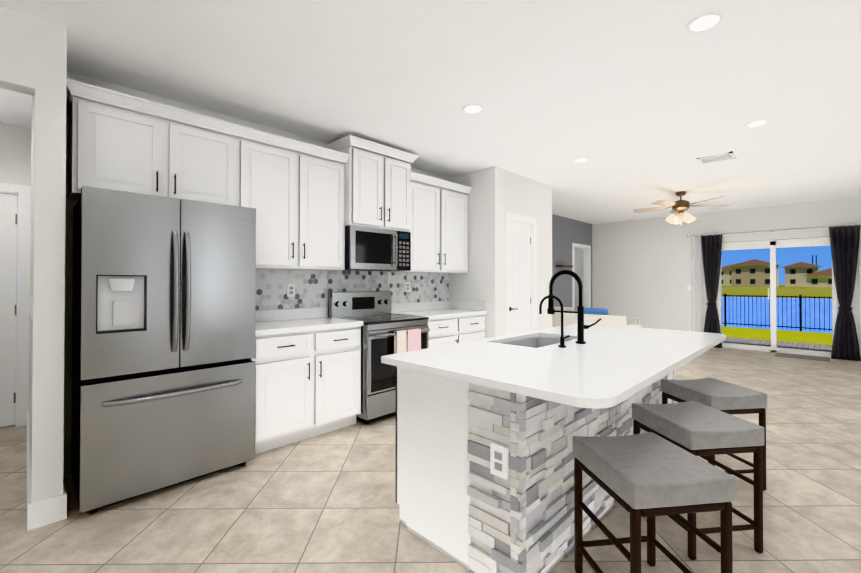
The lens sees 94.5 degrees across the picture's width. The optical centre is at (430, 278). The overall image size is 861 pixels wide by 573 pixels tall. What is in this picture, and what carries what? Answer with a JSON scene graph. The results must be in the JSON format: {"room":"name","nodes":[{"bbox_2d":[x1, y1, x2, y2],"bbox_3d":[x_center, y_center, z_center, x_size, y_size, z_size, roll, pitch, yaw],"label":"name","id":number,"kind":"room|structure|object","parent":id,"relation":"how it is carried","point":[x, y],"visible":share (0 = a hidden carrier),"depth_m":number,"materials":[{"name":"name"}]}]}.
{"room":"kitchen","nodes":[
{"label":"kitchen","id":0,"kind":"room"},
{"bbox_2d":[0,122,19,184],"bbox_3d":[-3.925,-1.049,3.285,0.120,0.590,0.750,-1,-1,45],"label":"wall","id":1,"kind":"structure","parent":0,"point":[9,153],"depth_m":3.47,"materials":[{"name":"paint"}]},
{"bbox_2d":[0,193,16,426],"bbox_3d":[-3.894,0.272,3.244,0.095,2.024,0.724,-1,-1,45],"label":"hall door","id":2,"kind":"structure","parent":1,"relation":"in","point":[8,252],"depth_m":3.47,"materials":[{"name":"white wood"}]},
{"bbox_2d":[0,182,30,426],"bbox_3d":[-3.919,0.236,3.268,0.136,2.120,0.890,-1,-1,45],"label":"door frame","id":3,"kind":"structure","parent":1,"relation":"attached to","point":[22,193],"depth_m":3.51,"materials":[{"name":"white wood"}]},
{"bbox_2d":[0,6,35,95],"bbox_3d":[-2.427,-1.173,1.771,0.120,0.370,0.950,-1,-1,45],"label":"wall","id":4,"kind":"structure","parent":0,"point":[17,48],"depth_m":2.02,"materials":[{"name":"paint"}]},
{"bbox_2d":[20,126,30,185],"bbox_3d":[-3.637,-0.022,3.568,0.120,2.640,0.070,-1,-1,45],"label":"wall","id":5,"kind":"structure","parent":0,"point":[25,155],"depth_m":3.54,"materials":[{"name":"paint"}]},
{"bbox_2d":[29,18,66,502],"bbox_3d":[-2.811,-0.028,2.889,2.250,2.640,0.120,-1,-1,45],"label":"wall","id":6,"kind":"structure","parent":0,"point":[47,279],"depth_m":2.10,"materials":[{"name":"paint"}]},
{"bbox_2d":[27,410,30,507],"bbox_3d":[-2.816,1.226,2.788,2.130,0.130,0.014,-1,-1,45],"label":"baseboard","id":7,"kind":"structure","parent":6,"relation":"attached to","point":[28,473],"depth_m":2.45,"materials":[{"name":"white wood"}]},
{"bbox_2d":[30,297,32,318],"bbox_3d":[-2.254,0.167,2.248,0.075,0.118,0.010,-1,-1,45],"label":"light switch","id":8,"kind":"object","parent":6,"relation":"attached to","point":[31,307],"visible":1,"depth_m":2.23,"materials":[{"name":"white plastic"}]},
{"bbox_2d":[27,493,66,530],"bbox_3d":[-2.004,1.220,2.084,0.014,0.130,0.148,-1,-1,45],"label":"baseboard","id":9,"kind":"structure","parent":6,"relation":"attached to","point":[44,512],"depth_m":2.08,"materials":[{"name":"white wood"}]},
{"bbox_2d":[66,79,241,206],"bbox_3d":[-1.906,-0.830,2.803,0.328,0.645,0.933,-1,-1,45],"label":"upper cabinet","id":10,"kind":"object","parent":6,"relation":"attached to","point":[112,148],"depth_m":2.62,"materials":[{"name":"white wood"}]},
{"bbox_2d":[63,70,448,478],"bbox_3d":[-1.067,-0.018,3.971,0.120,2.640,3.870,-1,-1,45],"label":"wall","id":11,"kind":"structure","parent":0,"point":[70,205],"depth_m":2.59,"materials":[{"name":"paint"}]},
{"bbox_2d":[242,126,345,269],"bbox_3d":[-1.240,-0.614,3.478,0.328,1.065,0.965,-1,-1,45],"label":"upper cabinet","id":12,"kind":"object","parent":11,"relation":"attached to","point":[309,208],"depth_m":3.35,"materials":[{"name":"white wood"}]},
{"bbox_2d":[256,269,448,315],"bbox_3d":[-0.727,0.147,4.222,0.008,0.454,2.746,-1,-1,45],"label":"backsplash","id":13,"kind":"structure","parent":11,"relation":"attached to","point":[313,288],"depth_m":3.98,"materials":[{"name":"white tile"}]},
{"bbox_2d":[287,284,294,296],"bbox_3d":[-1.277,0.109,3.651,0.008,0.118,0.075,-1,-1,45],"label":"outlet","id":14,"kind":"object","parent":13,"relation":"attached to","point":[290,290],"visible":1,"depth_m":3.65,"materials":[{"name":"white plastic"}]},
{"bbox_2d":[405,282,409,291],"bbox_3d":[-0.267,0.098,4.678,0.008,0.118,0.075,-1,-1,45],"label":"outlet","id":15,"kind":"object","parent":13,"relation":"attached to","point":[407,286],"visible":1,"depth_m":4.67,"materials":[{"name":"white plastic"}]},
{"bbox_2d":[326,135,413,233],"bbox_3d":[-0.607,-0.891,4.067,0.408,0.804,0.760,-1,-1,45],"label":"upper cabinet","id":16,"kind":"object","parent":11,"relation":"attached to","point":[379,188],"depth_m":3.87,"materials":[{"name":"white wood"}]},
{"bbox_2d":[345,225,410,270],"bbox_3d":[-0.596,-0.285,4.044,0.446,0.402,0.744,-1,-1,45],"label":"microwave","id":17,"kind":"object","parent":16,"relation":"attached to","point":[371,249],"visible":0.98,"depth_m":3.87,"materials":[{"name":"grey metal"}]},
{"bbox_2d":[0,347,860,572],"bbox_3d":[0.818,1.362,3.936,9.700,0.120,12.320,-1,-1,45],"label":"floor","id":18,"kind":"structure","parent":0,"point":[324,503],"depth_m":2.18,"materials":[{"name":"tile"}]},
{"bbox_2d":[71,186,255,513],"bbox_3d":[-1.745,0.402,2.643,0.730,1.777,0.910,-1,-1,45],"label":"fridge","id":19,"kind":"object","parent":18,"relation":"on","point":[163,339],"visible":1,"depth_m":2.37,"materials":[{"name":"grey metal"}]},
{"bbox_2d":[249,326,360,453],"bbox_3d":[-1.143,0.857,3.371,0.597,0.880,0.946,-1,-1,45],"label":"base cabinet","id":20,"kind":"object","parent":18,"relation":"on","point":[307,384],"depth_m":3.12,"materials":[{"name":"white wood"}]},
{"bbox_2d":[255,301,486,335],"bbox_3d":[-0.504,0.352,4.015,0.613,0.139,2.767,-1,-1,45],"label":"countertop","id":21,"kind":"structure","parent":20,"relation":"on","point":[273,322],"depth_m":3.70,"materials":[{"name":"stone"}]},
{"bbox_2d":[328,291,429,423],"bbox_3d":[-0.489,0.719,3.930,0.733,1.165,0.752,-1,-1,45],"label":"stove","id":22,"kind":"object","parent":18,"relation":"on","point":[384,331],"visible":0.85,"depth_m":3.65,"materials":[{"name":"silver metal"}]},
{"bbox_2d":[427,317,460,347],"bbox_3d":[-0.090,0.867,4.442,0.597,0.880,0.527,-1,-1,45],"label":"base cabinet","id":23,"kind":"object","parent":18,"relation":"on","point":[443,331],"depth_m":4.26,"materials":[{"name":"white wood"}]},
{"bbox_2d":[461,314,484,342],"bbox_3d":[0.277,0.870,4.816,0.597,0.880,0.521,-1,-1,45],"label":"base cabinet","id":24,"kind":"object","parent":18,"relation":"on","point":[472,327],"depth_m":4.62,"materials":[{"name":"white wood"}]},
{"bbox_2d":[385,335,674,572],"bbox_3d":[0.864,0.863,2.615,0.773,0.852,2.299,-1,-1,45],"label":"kitchen island","id":25,"kind":"object","parent":18,"relation":"on","point":[487,429],"depth_m":1.78,"materials":[{"name":"white stone"}]},
{"bbox_2d":[381,339,672,414],"bbox_3d":[0.420,0.417,1.931,1.124,0.036,0.790,-1,-1,45],"label":"island countertop","id":26,"kind":"structure","parent":25,"relation":"on","point":[599,383],"depth_m":1.74,"materials":[{"name":"white stone"}]},
{"bbox_2d":[485,331,700,370],"bbox_3d":[0.928,0.422,2.448,1.124,0.036,0.672,-1,-1,45],"label":"island countertop","id":27,"kind":"structure","parent":25,"relation":"on","point":[615,348],"depth_m":2.25,"materials":[{"name":"white stone"}]},
{"bbox_2d":[539,270,601,347],"bbox_3d":[0.838,0.174,2.479,0.314,0.459,0.354,-1,-1,45],"label":"faucet","id":28,"kind":"object","parent":27,"relation":"on","point":[581,326],"visible":1,"depth_m":2.47,"materials":[{"name":"black metal"}]},
{"bbox_2d":[537,323,725,353],"bbox_3d":[1.471,0.427,3.001,1.124,0.036,0.890,-1,-1,45],"label":"island countertop","id":29,"kind":"structure","parent":25,"relation":"on","point":[705,340],"depth_m":2.84,"materials":[{"name":"white stone"}]},
{"bbox_2d":[552,312,642,327],"bbox_3d":[2.345,0.935,6.492,1.800,0.780,0.940,-1,-1,45],"label":"sofa","id":30,"kind":"object","parent":18,"relation":"on","point":[569,318],"depth_m":5.88,"materials":[{"name":"fabric"}]},
{"bbox_2d":[554,307,573,310],"bbox_3d":[2.114,0.672,6.444,0.420,0.415,0.115,-1,-1,45],"label":"patterned pillow","id":31,"kind":"object","parent":30,"relation":"on","point":[565,308],"visible":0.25,"depth_m":6.35,"materials":[{"name":"white fabric"}]},
{"bbox_2d":[584,307,608,314],"bbox_3d":[2.492,0.663,6.073,0.420,0.425,0.115,-1,-1,45],"label":"pillow","id":32,"kind":"object","parent":30,"relation":"on","point":[600,311],"visible":0.33,"depth_m":5.99,"materials":[{"name":"blue fabric"}]},
{"bbox_2d":[572,432,734,572],"bbox_3d":[0.842,0.986,1.568,0.385,0.589,0.430,0,-1,-7],"label":"stool","id":33,"kind":"object","parent":18,"relation":"on","point":[650,476],"visible":1,"depth_m":1.46,"materials":[{"name":"grey fabric"}]},
{"bbox_2d":[632,401,763,559],"bbox_3d":[1.343,0.990,2.042,0.385,0.589,0.430,0,-1,-7],"label":"stool","id":34,"kind":"object","parent":18,"relation":"on","point":[695,428],"visible":0.67,"depth_m":1.87,"materials":[{"name":"grey"}]},
{"bbox_2d":[661,377,766,490],"bbox_3d":[1.826,0.995,2.597,0.385,0.589,0.430,0,-1,-7],"label":"stool","id":35,"kind":"object","parent":18,"relation":"on","point":[726,397],"visible":0.48,"depth_m":2.44,"materials":[{"name":"grey fabric"}]},
{"bbox_2d":[775,353,829,361],"bbox_3d":[6.250,1.321,6.702,0.670,0.012,0.440,-1,-1,45],"label":"doormat","id":36,"kind":"object","parent":18,"relation":"on","point":[808,357],"visible":1,"depth_m":6.65,"materials":[{"name":"grey fabric"}]},
{"bbox_2d":[0,0,860,223],"bbox_3d":[0.860,-1.398,4.004,9.700,0.120,12.440,-1,-1,45],"label":"ceiling","id":37,"kind":"structure","parent":0,"point":[640,104],"depth_m":2.73,"materials":[{"name":"paint"}]},
{"bbox_2d":[462,104,483,113],"bbox_3d":[0.337,-1.341,3.157,0.170,0.007,0.170,-1,-1,45],"label":"recessed light","id":38,"kind":"object","parent":37,"relation":"in","point":[473,108],"visible":1,"depth_m":3.14,"materials":[{"name":"white plastic"}]},
{"bbox_2d":[573,158,588,161],"bbox_3d":[1.690,-1.329,4.477,0.170,0.007,0.170,-1,-1,45],"label":"recessed light","id":39,"kind":"object","parent":37,"relation":"in","point":[580,159],"visible":0.92,"depth_m":4.45,"materials":[{"name":"white plastic"}]},
{"bbox_2d":[633,191,729,223],"bbox_3d":[3.803,-1.028,6.121,1.248,0.579,1.298,-1,-1,45],"label":"ceiling fan","id":40,"kind":"object","parent":37,"relation":"hanging from","point":[680,206],"visible":1,"depth_m":6.04,"materials":[{"name":"beige wood"}]},
{"bbox_2d":[685,11,723,32],"bbox_3d":[1.449,-1.351,2.106,0.170,0.007,0.170,-1,-1,45],"label":"recessed light","id":41,"kind":"object","parent":37,"relation":"in","point":[704,22],"visible":1,"depth_m":2.10,"materials":[{"name":"white plastic"}]},
{"bbox_2d":[696,152,735,164],"bbox_3d":[3.158,-1.327,4.401,0.320,0.012,0.290,-1,-1,45],"label":"ceiling vent","id":42,"kind":"object","parent":37,"relation":"in","point":[717,158],"visible":1,"depth_m":4.39,"materials":[{"name":"white metal"}]},
{"bbox_2d":[744,119,768,127],"bbox_3d":[2.823,-1.339,3.447,0.170,0.007,0.170,-1,-1,45],"label":"recessed light","id":43,"kind":"object","parent":37,"relation":"in","point":[756,123],"visible":0.96,"depth_m":3.43,"materials":[{"name":"white plastic"}]},
{"bbox_2d":[449,166,500,338],"bbox_3d":[0.551,-0.009,5.010,0.730,2.640,0.120,-1,-1,45],"label":"wall","id":44,"kind":"structure","parent":0,"point":[480,281],"depth_m":4.83,"materials":[{"name":"paint"}]},
{"bbox_2d":[387,178,467,272],"bbox_3d":[-0.003,-0.566,4.736,0.328,0.991,1.046,-1,-1,45],"label":"upper cabinet","id":45,"kind":"object","parent":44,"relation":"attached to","point":[439,240],"depth_m":4.64,"materials":[{"name":"white wood"}]},
{"bbox_2d":[501,168,551,335],"bbox_3d":[1.256,-0.006,5.292,0.120,2.640,1.270,-1,-1,45],"label":"wall","id":46,"kind":"structure","parent":0,"point":[542,203],"depth_m":5.40,"materials":[{"name":"paint"}]},
{"bbox_2d":[509,221,530,334],"bbox_3d":[1.151,0.288,5.123,0.095,2.024,0.569,-1,-1,45],"label":"pantry door","id":47,"kind":"structure","parent":46,"relation":"in","point":[519,280],"depth_m":5.15,"materials":[{"name":"white wood"}]},
{"bbox_2d":[505,212,536,334],"bbox_3d":[1.126,0.253,5.147,0.136,2.120,0.735,-1,-1,45],"label":"door frame","id":48,"kind":"structure","parent":46,"relation":"attached to","point":[532,222],"depth_m":5.31,"materials":[{"name":"white wood"}]},
{"bbox_2d":[552,214,591,307],"bbox_3d":[2.346,0.018,8.013,0.120,2.640,4.140,-1,-1,45],"label":"wall","id":49,"kind":"structure","parent":0,"point":[562,234],"depth_m":8.46,"materials":[{"name":"grey paint"}]},
{"bbox_2d":[556,265,572,267],"bbox_3d":[2.786,-0.254,8.270,0.149,0.040,0.480,-1,-1,45],"label":"floating shelf","id":50,"kind":"object","parent":49,"relation":"attached to","point":[566,266],"visible":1,"depth_m":8.14,"materials":[{"name":"brown wood"}]},
{"bbox_2d":[572,243,590,307],"bbox_3d":[3.382,0.288,9.053,0.136,2.120,0.940,-1,-1,45],"label":"trim","id":51,"kind":"structure","parent":49,"relation":"attached to","point":[587,273],"depth_m":9.30,"materials":[{"name":"white wood"}]},
{"bbox_2d":[574,197,860,342],"bbox_3d":[5.095,0.021,8.298,9.700,2.640,0.120,-1,-1,45],"label":"wall","id":52,"kind":"structure","parent":0,"point":[641,269],"depth_m":8.34,"materials":[{"name":"paint"}]},
{"bbox_2d":[687,285,691,290],"bbox_3d":[5.241,0.189,8.061,0.075,0.118,0.010,-1,-1,45],"label":"light switch","id":53,"kind":"object","parent":52,"relation":"attached to","point":[689,287],"visible":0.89,"depth_m":8.06,"materials":[{"name":"white plastic"}]},
{"bbox_2d":[687,223,860,236],"bbox_3d":[6.120,-0.860,7.124,2.631,0.052,0.125,-1,-1,45],"label":"curtain rod","id":54,"kind":"object","parent":52,"relation":"attached to","point":[775,229],"visible":0.98,"depth_m":7.06,"materials":[{"name":"silver metal"}]},
{"bbox_2d":[691,236,703,331],"bbox_3d":[5.325,0.248,7.946,0.200,2.170,0.024,-1,-1,45],"label":"sheer curtain","id":55,"kind":"object","parent":54,"relation":"hanging from","point":[697,288],"visible":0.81,"depth_m":7.95,"materials":[{"name":"white fabric"}]},
{"bbox_2d":[701,234,722,347],"bbox_3d":[5.425,0.245,7.691,0.351,2.170,0.160,-1,-1,45],"label":"curtain","id":56,"kind":"object","parent":54,"relation":"hanging from","point":[711,249],"visible":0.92,"depth_m":7.72,"materials":[{"name":"grey fabric"}]},
{"bbox_2d":[829,225,860,360],"bbox_3d":[6.701,0.234,6.436,0.361,2.170,0.160,-1,-1,45],"label":"curtain","id":57,"kind":"object","parent":54,"relation":"hanging from","point":[844,242],"visible":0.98,"depth_m":6.46,"materials":[{"name":"grey fabric"}]},
{"bbox_2d":[858,228,860,356],"bbox_3d":[6.958,0.233,6.340,0.200,2.170,0.024,-1,-1,45],"label":"sheer curtain","id":58,"kind":"object","parent":54,"relation":"hanging from","point":[859,283],"visible":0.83,"depth_m":6.39,"materials":[{"name":"white fabric"}]},
{"bbox_2d":[718,237,836,357],"bbox_3d":[6.196,0.319,7.212,1.620,2.025,0.100,-1,-1,45],"label":"frame","id":59,"kind":"object","parent":52,"relation":"attached to","point":[772,245],"visible":0.67,"depth_m":7.18,"materials":[{"name":"white"}]},
{"label":"outside","id":60,"kind":"structure","parent":0,"visible":0},
{"bbox_2d":[722,297,831,332],"bbox_3d":[25.626,3.256,54.614,280.000,0.001,72.000,-1,-1,45],"label":"lake","id":61,"kind":"structure","parent":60,"point":[757,317],"depth_m":34.98,"materials":[{"name":"blue liquid"}]},
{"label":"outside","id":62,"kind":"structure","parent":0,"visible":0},
{"bbox_2d":[723,337,831,351],"bbox_3d":[6.686,1.406,8.264,18.000,0.070,2.080,-1,-1,45],"label":"patio","id":63,"kind":"structure","parent":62,"point":[802,346],"depth_m":8.26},
{"bbox_2d":[722,285,836,344],"bbox_3d":[88.037,2.973,103.833,140.000,1.550,248.300,-1,-1,45],"label":"lawn","id":64,"kind":"structure","parent":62,"point":[792,336],"depth_m":13.52,"materials":[{"name":"green plant"}]},
{"bbox_2d":[721,264,732,285],"bbox_3d":[106.928,-1.126,140.201,10.400,7.900,11.400,-1,-1,45],"label":"house","id":65,"kind":"structure","parent":64,"relation":"on","point":[726,275],"depth_m":137.70,"materials":[{"name":"white paint"}]},
{"bbox_2d":[729,259,780,286],"bbox_3d":[92.586,-1.464,113.635,10.900,8.100,11.400,-1,-1,45],"label":"house","id":66,"kind":"structure","parent":64,"relation":"on","point":[753,273],"depth_m":110.56,"materials":[{"name":"beige paint"}]},
{"bbox_2d":[722,294,831,330],"bbox_3d":[8.628,1.207,17.351,40.030,1.230,0.060,-1,-1,45],"label":"fence","id":67,"kind":"object","parent":64,"relation":"on","point":[725,323],"visible":0.15,"depth_m":13.81,"materials":[{"name":"black metal"}]},
{"bbox_2d":[782,262,821,286],"bbox_3d":[109.104,-1.134,117.025,8.400,7.500,10.400,-1,-1,45],"label":"house","id":68,"kind":"structure","parent":64,"relation":"on","point":[794,274],"depth_m":114.36,"materials":[{"name":"white paint"}]},
{"bbox_2d":[803,268,831,286],"bbox_3d":[104.566,-0.170,101.845,13.400,5.300,11.400,-1,-1,45],"label":"house","id":69,"kind":"structure","parent":64,"relation":"on","point":[822,278],"depth_m":100.94,"materials":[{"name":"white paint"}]}
]}

